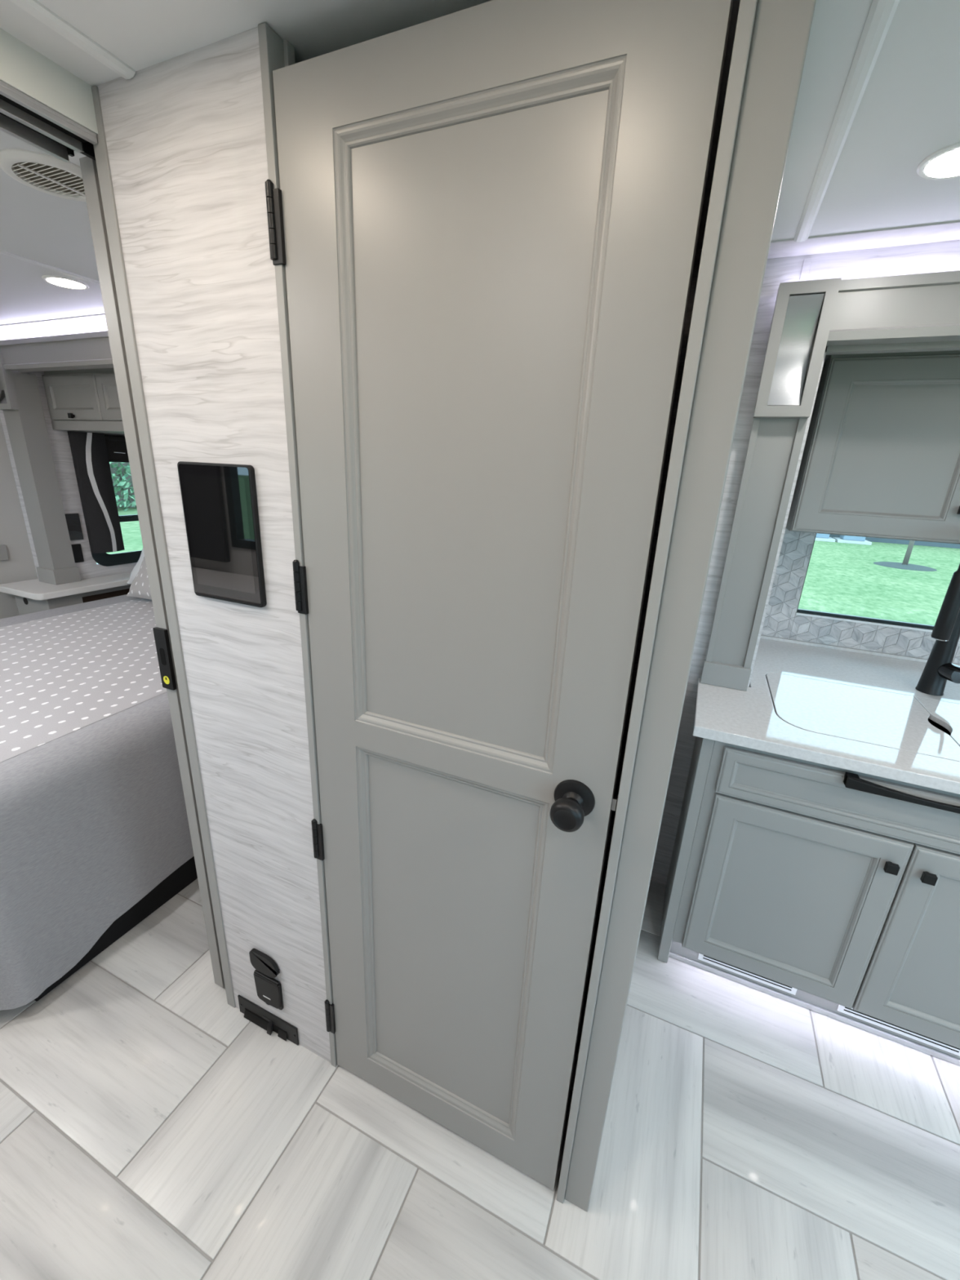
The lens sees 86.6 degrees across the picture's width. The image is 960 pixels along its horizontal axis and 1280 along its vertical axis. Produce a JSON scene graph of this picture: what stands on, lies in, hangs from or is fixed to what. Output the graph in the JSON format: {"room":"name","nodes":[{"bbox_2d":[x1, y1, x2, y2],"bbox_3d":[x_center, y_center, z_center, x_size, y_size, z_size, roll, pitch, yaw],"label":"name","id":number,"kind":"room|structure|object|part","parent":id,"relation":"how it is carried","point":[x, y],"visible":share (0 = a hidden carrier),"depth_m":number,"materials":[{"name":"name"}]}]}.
{"room":"motorhome interior","nodes":[
{"label":"motorhome interior","id":0,"kind":"room"},
{"bbox_2d":[0,417,37,618],"bbox_3d":[-3.312,-0.363,2.070,0.090,2.190,2.520,10,20,22],"label":"wall","id":1,"kind":"structure","parent":0,"point":[20,566],"depth_m":3.07,"materials":[{"name":"grey"}]},
{"bbox_2d":[0,544,8,560],"bbox_3d":[-3.290,-0.211,2.044,0.018,0.090,2.290,10,20,22],"label":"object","id":2,"kind":"structure","parent":1,"relation":"attached to","point":[3,553],"depth_m":3.02,"materials":[{"name":"grey paint"}]},
{"bbox_2d":[0,28,97,162],"bbox_3d":[-0.852,-0.778,0.532,0.095,0.090,0.799,10,20,22],"label":"wall header","id":3,"kind":"structure","parent":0,"point":[45,106],"depth_m":0.81,"materials":[{"name":"greige paint"}]},
{"bbox_2d":[66,142,224,987],"bbox_3d":[-0.601,-0.006,1.535,0.078,2.068,0.750,10,20,22],"label":"door","id":4,"kind":"structure","parent":3,"relation":"in","point":[88,163],"depth_m":1.12,"materials":[{"name":"grey paint"}]},
{"bbox_3d":[-0.758,0.040,1.217,0.016,0.043,0.001,10,20,22],"label":"finger pull","id":5,"kind":"part","parent":4,"relation":"part of","materials":[{"name":"black"}]},
{"bbox_2d":[25,371,137,579],"bbox_3d":[-2.410,-0.656,3.400,0.040,1.980,0.690,10,20,22],"label":"wall","id":6,"kind":"structure","parent":0,"point":[59,439],"depth_m":3.07,"materials":[{"name":"white wood"}]},
{"bbox_2d":[64,513,83,540],"bbox_3d":[-2.495,-0.689,3.104,0.012,0.158,0.113,10,20,22],"label":"wall plate","id":7,"kind":"object","parent":6,"relation":"attached to","point":[73,520],"visible":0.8,"depth_m":3.12,"materials":[{"name":"grey plastic"}]},
{"bbox_2d":[71,543,84,563],"bbox_3d":[-2.503,-0.536,3.154,0.010,0.112,0.072,10,20,22],"label":"wall plate","id":8,"kind":"object","parent":6,"relation":"attached to","point":[77,548],"visible":0.8,"depth_m":3.16,"materials":[{"name":"black plastic"}]},
{"bbox_2d":[73,464,142,566],"bbox_3d":[-2.360,-0.874,3.357,0.051,0.735,0.475,10,20,22],"label":"window","id":9,"kind":"structure","parent":6,"relation":"in","point":[105,559],"depth_m":3.38,"materials":[{"name":"black"}]},
{"bbox_2d":[104,434,128,462],"bbox_3d":[-2.288,-1.238,3.310,0.032,0.161,0.320,10,20,22],"label":"roller blind","id":10,"kind":"object","parent":6,"relation":"attached to","point":[116,445],"visible":0.33,"depth_m":3.25,"materials":[{"name":"black fabric"}]},
{"bbox_2d":[97,0,816,1211],"bbox_3d":[-0.189,0.169,1.011,1.060,2.130,0.050,10,20,22],"label":"wall","id":11,"kind":"structure","parent":0,"point":[185,134],"depth_m":0.88,"materials":[{"name":"white laminate"}]},
{"bbox_2d":[177,461,266,607],"bbox_3d":[-0.508,-0.207,1.005,0.192,0.268,0.012,10,20,22],"label":"control panel","id":12,"kind":"object","parent":11,"relation":"attached to","point":[220,500],"visible":1,"depth_m":0.99,"materials":[{"name":"black glass"}]},
{"bbox_2d":[248,948,283,1009],"bbox_3d":[-0.584,0.932,1.395,0.095,0.186,0.013,10,20,22],"label":"inlet","id":13,"kind":"object","parent":11,"relation":"attached to","point":[268,989],"visible":1,"depth_m":1.38,"materials":[{"name":"black plastic"}]},
{"bbox_3d":[-0.582,0.970,1.411,0.087,0.104,0.006,10,20,22],"label":"plate","id":14,"kind":"part","parent":13,"relation":"part of","materials":[{"name":"black plastic"}]},
{"bbox_2d":[237,994,298,1044],"bbox_3d":[-0.611,1.090,1.454,0.220,0.065,0.020,10,20,22],"label":"pan","id":15,"kind":"object","parent":11,"relation":"attached to","point":[254,1013],"visible":1,"depth_m":1.45,"materials":[{"name":"black plastic"}]},
{"bbox_3d":[-0.598,1.105,1.449,0.013,0.036,0.014,10,20,22],"label":"toe lever","id":16,"kind":"part","parent":15,"relation":"part of","materials":[{"name":"black plastic"}]},
{"bbox_2d":[257,22,337,1066],"bbox_3d":[-0.339,0.144,1.067,0.021,2.129,0.050,10,20,22],"label":"trim","id":17,"kind":"structure","parent":11,"relation":"attached to","point":[275,53],"depth_m":0.87,"materials":[{"name":"grey paint"}]},
{"bbox_2d":[265,0,733,1190],"bbox_3d":[-0.076,0.224,0.931,0.634,2.069,0.097,10,20,22],"label":"door","id":18,"kind":"structure","parent":11,"relation":"in","point":[484,220],"depth_m":0.78,"materials":[{"name":"grey paint"}]},
{"bbox_3d":[-0.101,1.152,1.270,0.404,0.093,0.034,10,20,22],"label":"rail","id":19,"kind":"part","parent":18,"relation":"part of","materials":[{"name":"grey paint"}]},
{"bbox_3d":[-0.083,0.678,1.101,0.404,0.914,0.015,10,20,22],"label":"moulding","id":20,"kind":"part","parent":18,"relation":"part of","materials":[{"name":"grey paint"}]},
{"bbox_3d":[-0.057,0.216,0.956,0.404,0.057,0.034,10,20,22],"label":"rail","id":21,"kind":"part","parent":18,"relation":"part of","materials":[{"name":"grey paint"}]},
{"bbox_3d":[-0.078,0.675,1.111,0.396,0.906,0.010,10,20,22],"label":"panel","id":22,"kind":"part","parent":18,"relation":"part of","materials":[{"name":"grey paint"}]},
{"bbox_3d":[-0.039,-0.247,0.792,0.404,0.925,0.015,10,20,22],"label":"moulding","id":23,"kind":"part","parent":18,"relation":"part of","materials":[{"name":"grey paint"}]},
{"bbox_3d":[-0.035,-0.250,0.802,0.396,0.917,0.010,10,20,22],"label":"panel","id":24,"kind":"part","parent":18,"relation":"part of","materials":[{"name":"grey paint"}]},
{"bbox_3d":[-0.013,-0.726,0.641,0.404,0.080,0.034,10,20,22],"label":"rail","id":25,"kind":"part","parent":18,"relation":"part of","materials":[{"name":"grey paint"}]},
{"bbox_3d":[0.142,0.275,0.818,0.054,0.054,0.047,10,20,22],"label":"knob","id":26,"kind":"part","parent":18,"relation":"part of","materials":[{"name":"black metal"}]},
{"bbox_2d":[556,0,757,1204],"bbox_3d":[0.234,0.251,0.826,0.016,2.129,0.039,10,20,22],"label":"trim","id":27,"kind":"structure","parent":11,"relation":"attached to","point":[747,9],"depth_m":0.66,"materials":[{"name":"grey paint"}]},
{"bbox_2d":[0,864,959,1279],"bbox_3d":[-0.337,1.281,1.122,7.024,0.060,2.739,10,20,22],"label":"floor","id":28,"kind":"structure","parent":0,"point":[150,1129],"depth_m":1.23,"materials":[{"name":"grey tile"}]},
{"bbox_2d":[0,572,131,615],"bbox_3d":[-2.484,-0.044,3.443,0.427,0.784,0.934,10,20,22],"label":"nightstand","id":29,"kind":"object","parent":28,"relation":"on","point":[31,596],"visible":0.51,"depth_m":3.03,"materials":[{"name":"white laminate"}]},
{"bbox_2d":[0,370,80,584],"bbox_3d":[-2.561,-0.909,2.957,0.170,1.153,0.137,10,20,22],"label":"trim","id":30,"kind":"structure","parent":29,"relation":"on","point":[26,426],"depth_m":2.92,"materials":[{"name":"grey paint"}]},
{"bbox_2d":[34,856,197,1001],"bbox_3d":[-1.670,0.338,2.552,1.670,0.698,1.940,10,20,22],"label":"bed","id":31,"kind":"object","parent":28,"relation":"on","point":[185,874],"visible":0.12,"depth_m":1.77,"materials":[{"name":"black"}]},
{"bbox_2d":[0,594,194,1010],"bbox_3d":[-1.693,0.319,2.496,1.776,0.678,2.066,10,20,22],"label":"bedspread","id":32,"kind":"object","parent":31,"relation":"on","point":[94,817],"visible":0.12,"depth_m":1.55,"materials":[{"name":"grey fabric"}]},
{"bbox_2d":[0,598,166,762],"bbox_3d":[-1.616,-0.010,2.398,1.374,0.013,1.815,10,20,22],"label":"blanket","id":33,"kind":"object","parent":32,"relation":"on","point":[60,675],"visible":0.48,"depth_m":2.00,"materials":[{"name":"grey fabric"}]},
{"bbox_2d":[126,547,144,583],"bbox_3d":[-1.888,-0.448,3.162,0.720,0.261,0.218,10,20,22],"label":"pillow","id":34,"kind":"object","parent":33,"relation":"on","point":[135,570],"visible":0.06,"depth_m":3.21,"materials":[{"name":"grey fabric"}]},
{"bbox_2d":[126,556,151,599],"bbox_3d":[-1.727,-0.342,2.904,0.680,0.254,0.214,10,20,22],"label":"pillow","id":35,"kind":"object","parent":33,"relation":"on","point":[140,588],"visible":0.18,"depth_m":2.92,"materials":[{"name":"grey fabric"}]},
{"bbox_2d":[657,736,959,1066],"bbox_3d":[1.914,0.744,1.576,2.400,0.864,1.092,10,20,22],"label":"base cabinet","id":36,"kind":"object","parent":28,"relation":"on","point":[833,892],"visible":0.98,"depth_m":1.44,"materials":[{"name":"grey paint"}]},
{"bbox_3d":[0.710,0.630,1.749,0.032,0.864,0.366,10,20,22],"label":"panel","id":37,"kind":"part","parent":36,"relation":"part of","materials":[{"name":"grey paint"}]},
{"bbox_2d":[697,953,796,995],"bbox_3d":[0.861,1.064,1.644,0.286,0.058,0.004,10,20,22],"label":"light strip","id":38,"kind":"object","parent":36,"relation":"attached to","point":[721,966],"depth_m":1.65,"materials":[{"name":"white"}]},
{"bbox_3d":[0.890,0.762,1.493,0.328,0.444,0.005,10,20,22],"label":"panel","id":39,"kind":"part","parent":36,"relation":"part of","materials":[{"name":"grey paint"}]},
{"bbox_3d":[0.887,0.764,1.486,0.352,0.468,0.013,10,20,22],"label":"moulding","id":40,"kind":"part","parent":36,"relation":"part of","materials":[{"name":"grey paint"}]},
{"bbox_3d":[0.888,0.764,1.488,0.468,0.584,0.018,10,20,22],"label":"door","id":41,"kind":"part","parent":36,"relation":"part of","materials":[{"name":"grey paint"}]},
{"bbox_3d":[1.710,1.268,1.317,2.328,0.018,0.006,10,20,22],"label":"kick rail","id":42,"kind":"part","parent":36,"relation":"part of","materials":[{"name":"silver metal"}]},
{"bbox_2d":[693,635,959,794],"bbox_3d":[1.917,0.305,1.452,2.410,0.044,1.064,10,20,22],"label":"countertop","id":43,"kind":"structure","parent":36,"relation":"on","point":[748,718],"depth_m":1.54,"materials":[{"name":"white stone"}]},
{"bbox_2d":[765,672,959,761],"bbox_3d":[1.153,0.223,1.582,0.442,0.016,0.469,10,20,22],"label":"cover","id":44,"kind":"object","parent":43,"relation":"in","point":[891,720],"visible":0.84,"depth_m":1.54,"materials":[{"name":"white plastic"}]},
{"bbox_2d":[914,696,959,746],"bbox_3d":[1.526,0.291,1.431,0.370,0.016,0.469,10,20,22],"label":"cover","id":45,"kind":"object","parent":43,"relation":"in","point":[947,714],"visible":0.81,"depth_m":1.58,"materials":[{"name":"white plastic"}]},
{"bbox_2d":[915,563,959,695],"bbox_3d":[1.508,-0.063,1.587,0.121,0.553,0.253,20,25,41],"label":"faucet","id":46,"kind":"object","parent":43,"relation":"on","point":[939,668],"visible":1,"depth_m":1.66,"materials":[{"name":"black metal"}]},
{"bbox_2d":[928,718,950,735],"bbox_3d":[1.317,0.368,1.552,0.842,0.190,0.497,10,20,22],"label":"sink basin","id":47,"kind":"object","parent":43,"relation":"in","point":[932,722],"visible":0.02,"depth_m":1.70,"materials":[{"name":"black metal"}]},
{"bbox_3d":[1.120,0.450,1.283,0.947,0.148,0.018,10,20,22],"label":"drawer","id":48,"kind":"part","parent":36,"relation":"part of","materials":[{"name":"grey paint"}]},
{"bbox_3d":[1.119,0.450,1.281,0.887,0.088,0.013,10,20,22],"label":"moulding","id":49,"kind":"part","parent":36,"relation":"part of","materials":[{"name":"grey paint"}]},
{"bbox_3d":[1.122,0.448,1.287,0.863,0.064,0.005,10,20,22],"label":"panel","id":50,"kind":"part","parent":36,"relation":"part of","materials":[{"name":"grey paint"}]},
{"bbox_3d":[1.069,0.590,1.325,0.027,0.026,0.026,10,20,22],"label":"handle","id":51,"kind":"part","parent":36,"relation":"part of","materials":[{"name":"black metal"}]},
{"bbox_2d":[837,1004,959,1056],"bbox_3d":[1.234,1.131,1.494,0.305,0.058,0.004,10,20,22],"label":"light strip","id":52,"kind":"object","parent":36,"relation":"attached to","point":[917,1039],"depth_m":1.50,"materials":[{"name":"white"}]},
{"bbox_3d":[1.112,0.393,1.238,0.378,0.029,0.048,10,20,22],"label":"drawer handle","id":53,"kind":"part","parent":36,"relation":"part of","materials":[{"name":"black metal"}]},
{"bbox_3d":[1.319,0.842,1.314,0.468,0.584,0.018,10,20,22],"label":"door","id":54,"kind":"part","parent":36,"relation":"part of","materials":[{"name":"grey paint"}]},
{"bbox_3d":[1.318,0.843,1.312,0.352,0.468,0.013,10,20,22],"label":"moulding","id":55,"kind":"part","parent":36,"relation":"part of","materials":[{"name":"grey paint"}]},
{"bbox_3d":[1.321,0.841,1.319,0.328,0.444,0.005,10,20,22],"label":"panel","id":56,"kind":"part","parent":36,"relation":"part of","materials":[{"name":"grey paint"}]},
{"bbox_3d":[1.140,0.603,1.296,0.027,0.026,0.026,10,20,22],"label":"handle","id":57,"kind":"part","parent":36,"relation":"part of","materials":[{"name":"black metal"}]},
{"bbox_2d":[0,0,959,324],"bbox_3d":[-0.157,-0.773,0.406,6.850,0.058,2.375,10,20,22],"label":"ceiling","id":58,"kind":"structure","parent":0,"point":[879,93],"depth_m":0.79,"materials":[{"name":"white paint"}]},
{"bbox_2d":[0,148,86,201],"bbox_3d":[-0.944,-1.025,1.133,0.200,0.012,0.200,10,20,22],"label":"ceiling vent","id":59,"kind":"object","parent":58,"relation":"in","point":[42,172],"visible":0.73,"depth_m":1.11,"materials":[{"name":"white plastic"}]},
{"bbox_2d":[41,275,89,289],"bbox_3d":[-1.496,-1.291,1.842,0.136,0.006,0.136,10,20,22],"label":"recessed light","id":60,"kind":"object","parent":58,"relation":"in","point":[64,282],"visible":1,"depth_m":1.83,"materials":[{"name":"white plastic"}]},
{"bbox_2d":[916,142,959,180],"bbox_3d":[0.878,-0.875,0.929,0.128,0.006,0.128,10,20,22],"label":"recessed light","id":61,"kind":"object","parent":58,"relation":"in","point":[944,163],"visible":1,"depth_m":0.94,"materials":[{"name":"white plastic"}]},
{"bbox_2d":[0,240,959,884],"bbox_3d":[0.330,-0.137,1.901,6.850,2.190,0.070,10,20,22],"label":"wall","id":62,"kind":"structure","parent":0,"point":[832,264],"depth_m":1.59,"materials":[{"name":"white paint"}]},
{"bbox_2d":[0,346,19,409],"bbox_3d":[-2.561,-1.408,2.720,0.155,0.327,0.043,10,20,22],"label":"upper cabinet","id":63,"kind":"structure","parent":62,"relation":"attached to","point":[8,399],"depth_m":2.71,"materials":[{"name":"grey paint"}]},
{"bbox_2d":[0,330,113,372],"bbox_3d":[-1.494,-1.315,2.284,2.440,0.138,0.082,10,20,22],"label":"trim","id":64,"kind":"structure","parent":62,"relation":"attached to","point":[88,350],"depth_m":2.48,"materials":[{"name":"grey paint"}]},
{"bbox_2d":[41,368,124,435],"bbox_3d":[-1.303,-1.246,2.711,2.293,0.310,0.609,10,20,22],"label":"upper cabinet","id":65,"kind":"object","parent":62,"relation":"attached to","point":[82,400],"visible":0.23,"depth_m":2.78,"materials":[{"name":"grey paint"}]},
{"bbox_3d":[-2.247,-1.336,2.806,0.360,0.130,0.013,10,20,22],"label":"moulding","id":66,"kind":"part","parent":65,"relation":"part of","materials":[{"name":"grey paint"}]},
{"bbox_3d":[-2.259,-1.241,2.819,0.027,0.026,0.026,10,20,22],"label":"handle","id":67,"kind":"part","parent":65,"relation":"part of","materials":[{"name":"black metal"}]},
{"bbox_3d":[-2.246,-1.337,2.808,0.460,0.230,0.018,10,20,22],"label":"door","id":68,"kind":"part","parent":65,"relation":"part of","materials":[{"name":"grey paint"}]},
{"bbox_3d":[-2.244,-1.338,2.812,0.336,0.106,0.005,10,20,22],"label":"panel","id":69,"kind":"part","parent":65,"relation":"part of","materials":[{"name":"grey paint"}]},
{"bbox_2d":[66,431,124,553],"bbox_3d":[-2.379,-0.911,3.182,0.062,0.715,0.187,10,20,22],"label":"curtain","id":70,"kind":"object","parent":65,"relation":"hanging from","point":[89,451],"visible":1,"depth_m":3.15,"materials":[{"name":"black fabric"}]},
{"bbox_3d":[-1.821,-1.259,2.636,0.462,0.230,0.018,10,20,22],"label":"door","id":71,"kind":"part","parent":65,"relation":"part of","materials":[{"name":"grey paint"}]},
{"bbox_3d":[-1.822,-1.259,2.634,0.362,0.130,0.013,10,20,22],"label":"moulding","id":72,"kind":"part","parent":65,"relation":"part of","materials":[{"name":"grey paint"}]},
{"bbox_3d":[-1.819,-1.261,2.641,0.338,0.106,0.005,10,20,22],"label":"panel","id":73,"kind":"part","parent":65,"relation":"part of","materials":[{"name":"grey paint"}]},
{"bbox_2d":[0,220,959,332],"bbox_3d":[0.348,-1.124,1.500,6.850,0.064,0.141,10,20,22],"label":"trim","id":74,"kind":"structure","parent":62,"relation":"attached to","point":[944,231],"depth_m":1.27,"materials":[{"name":"white wood"}]},
{"bbox_2d":[700,417,808,691],"bbox_3d":[0.850,-0.248,1.612,0.142,0.830,0.092,10,20,22],"label":"cabinet side panel","id":75,"kind":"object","parent":62,"relation":"attached to","point":[775,445],"depth_m":1.57,"materials":[{"name":"grey paint"}]},
{"bbox_2d":[752,277,841,418],"bbox_3d":[0.857,-0.783,1.389,0.138,0.324,0.046,10,20,22],"label":"wall cabinet","id":76,"kind":"object","parent":62,"relation":"attached to","point":[804,310],"depth_m":1.38,"materials":[{"name":"grey paint"}]},
{"bbox_2d":[799,257,811,280],"bbox_3d":[0.876,-0.980,1.378,0.018,0.088,0.004,10,20,22],"label":"trim","id":77,"kind":"structure","parent":62,"relation":"attached to","point":[806,262],"depth_m":1.37,"materials":[{"name":"white wood"}]},
{"bbox_2d":[825,270,959,355],"bbox_3d":[2.112,-0.651,0.895,2.820,0.156,0.103,10,20,22],"label":"valance","id":78,"kind":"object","parent":62,"relation":"attached to","point":[918,312],"depth_m":1.29,"materials":[{"name":"grey paint"}]},
{"bbox_2d":[823,355,831,362],"bbox_3d":[2.167,-0.765,1.276,2.338,0.020,0.660,10,20,22],"label":"wall","id":79,"kind":"structure","parent":0,"point":[827,357],"depth_m":1.70,"materials":[{"name":"grey paint"}]},
{"bbox_2d":[760,528,959,663],"bbox_3d":[2.230,0.085,1.869,2.278,1.960,0.039,10,20,22],"label":"backsplash","id":80,"kind":"structure","parent":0,"point":[781,620],"depth_m":2.14,"materials":[{"name":"grey tile"}]},
{"bbox_2d":[795,533,934,632],"bbox_3d":[1.763,-0.213,1.986,0.861,0.360,0.046,10,20,22],"label":"window","id":81,"kind":"structure","parent":80,"relation":"in","point":[907,625],"depth_m":2.10,"materials":[{"name":"white"}]},
{"bbox_3d":[1.751,-0.043,2.033,0.861,0.008,0.024,10,20,22],"label":"sill","id":82,"kind":"part","parent":81,"relation":"part of","materials":[{"name":"black"}]},
{"bbox_2d":[786,350,959,544],"bbox_3d":[2.198,-0.514,1.459,2.213,0.565,0.380,10,20,22],"label":"upper cabinet","id":83,"kind":"object","parent":80,"relation":"attached to","point":[881,457],"visible":0.86,"depth_m":1.65,"materials":[{"name":"grey paint"}]},
{"bbox_3d":[1.345,-0.610,1.642,0.351,0.415,0.013,10,20,22],"label":"moulding","id":84,"kind":"part","parent":83,"relation":"part of","materials":[{"name":"grey paint"}]},
{"bbox_3d":[1.349,-0.612,1.649,0.327,0.391,0.005,10,20,22],"label":"panel","id":85,"kind":"part","parent":83,"relation":"part of","materials":[{"name":"grey paint"}]},
{"bbox_3d":[-0.471,-0.068,1.679,0.028,2.130,1.060,10,20,22],"label":"wall","id":86,"kind":"structure","parent":0,"visible":0},
{"bbox_2d":[91,85,235,1008],"bbox_3d":[-0.690,0.082,1.201,0.030,2.129,0.034,10,20,22],"label":"trim","id":87,"kind":"structure","parent":86,"relation":"attached to","point":[100,149],"depth_m":1.06,"materials":[{"name":"grey paint"}]},
{"label":"outside","id":88,"kind":"structure","parent":0,"visible":0},
{"bbox_2d":[96,507,959,625],"bbox_3d":[5.262,-2.157,14.913,180.000,0.001,150.000,10,20,22],"label":"lawn","id":89,"kind":"structure","parent":88,"point":[842,578],"depth_m":14.35,"materials":[{"name":"green plant"}]},
{"bbox_2d":[109,462,137,511],"bbox_3d":[-15.635,-8.659,24.207,2.744,4.822,27.282,10,20,22],"label":"hedge","id":90,"kind":"object","parent":89,"relation":"on","point":[121,473],"visible":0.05,"depth_m":23.25,"materials":[{"name":"green plant"}]},
{"bbox_2d":[814,533,835,542],"bbox_3d":[16.034,-5.271,24.088,1.300,1.028,1.200,10,20,22],"label":"air conditioner","id":91,"kind":"object","parent":89,"relation":"on","point":[820,537],"visible":0.14,"depth_m":23.72,"materials":[{"name":"metal"}]},
{"bbox_2d":[832,534,871,545],"bbox_3d":[17.314,-5.038,23.571,1.300,1.028,1.200,10,20,22],"label":"concrete pad","id":92,"kind":"object","parent":89,"relation":"on","point":[843,539],"visible":0.27,"depth_m":23.30,"materials":[{"name":"grey concrete"}]},
{"bbox_2d":[829,534,959,548],"bbox_3d":[19.156,-6.835,25.566,28.100,3.335,3.650,10,20,22],"label":"house","id":93,"kind":"structure","parent":89,"relation":"on","point":[868,539],"depth_m":23.93,"materials":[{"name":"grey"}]},
{"bbox_2d":[873,561,937,571],"bbox_3d":[14.237,-2.502,17.084,1.689,0.068,1.689,10,20,22],"label":"mulch ring","id":94,"kind":"object","parent":89,"relation":"on","point":[889,564],"visible":0.95,"depth_m":16.78,"materials":[{"name":"grey"}]},
{"bbox_2d":[902,540,915,564],"bbox_3d":[14.379,-4.885,16.272,2.061,4.973,2.011,10,20,22],"label":"tree","id":95,"kind":"object","parent":94,"relation":"on","point":[907,556],"visible":0.02,"depth_m":16.91,"materials":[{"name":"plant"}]}
]}

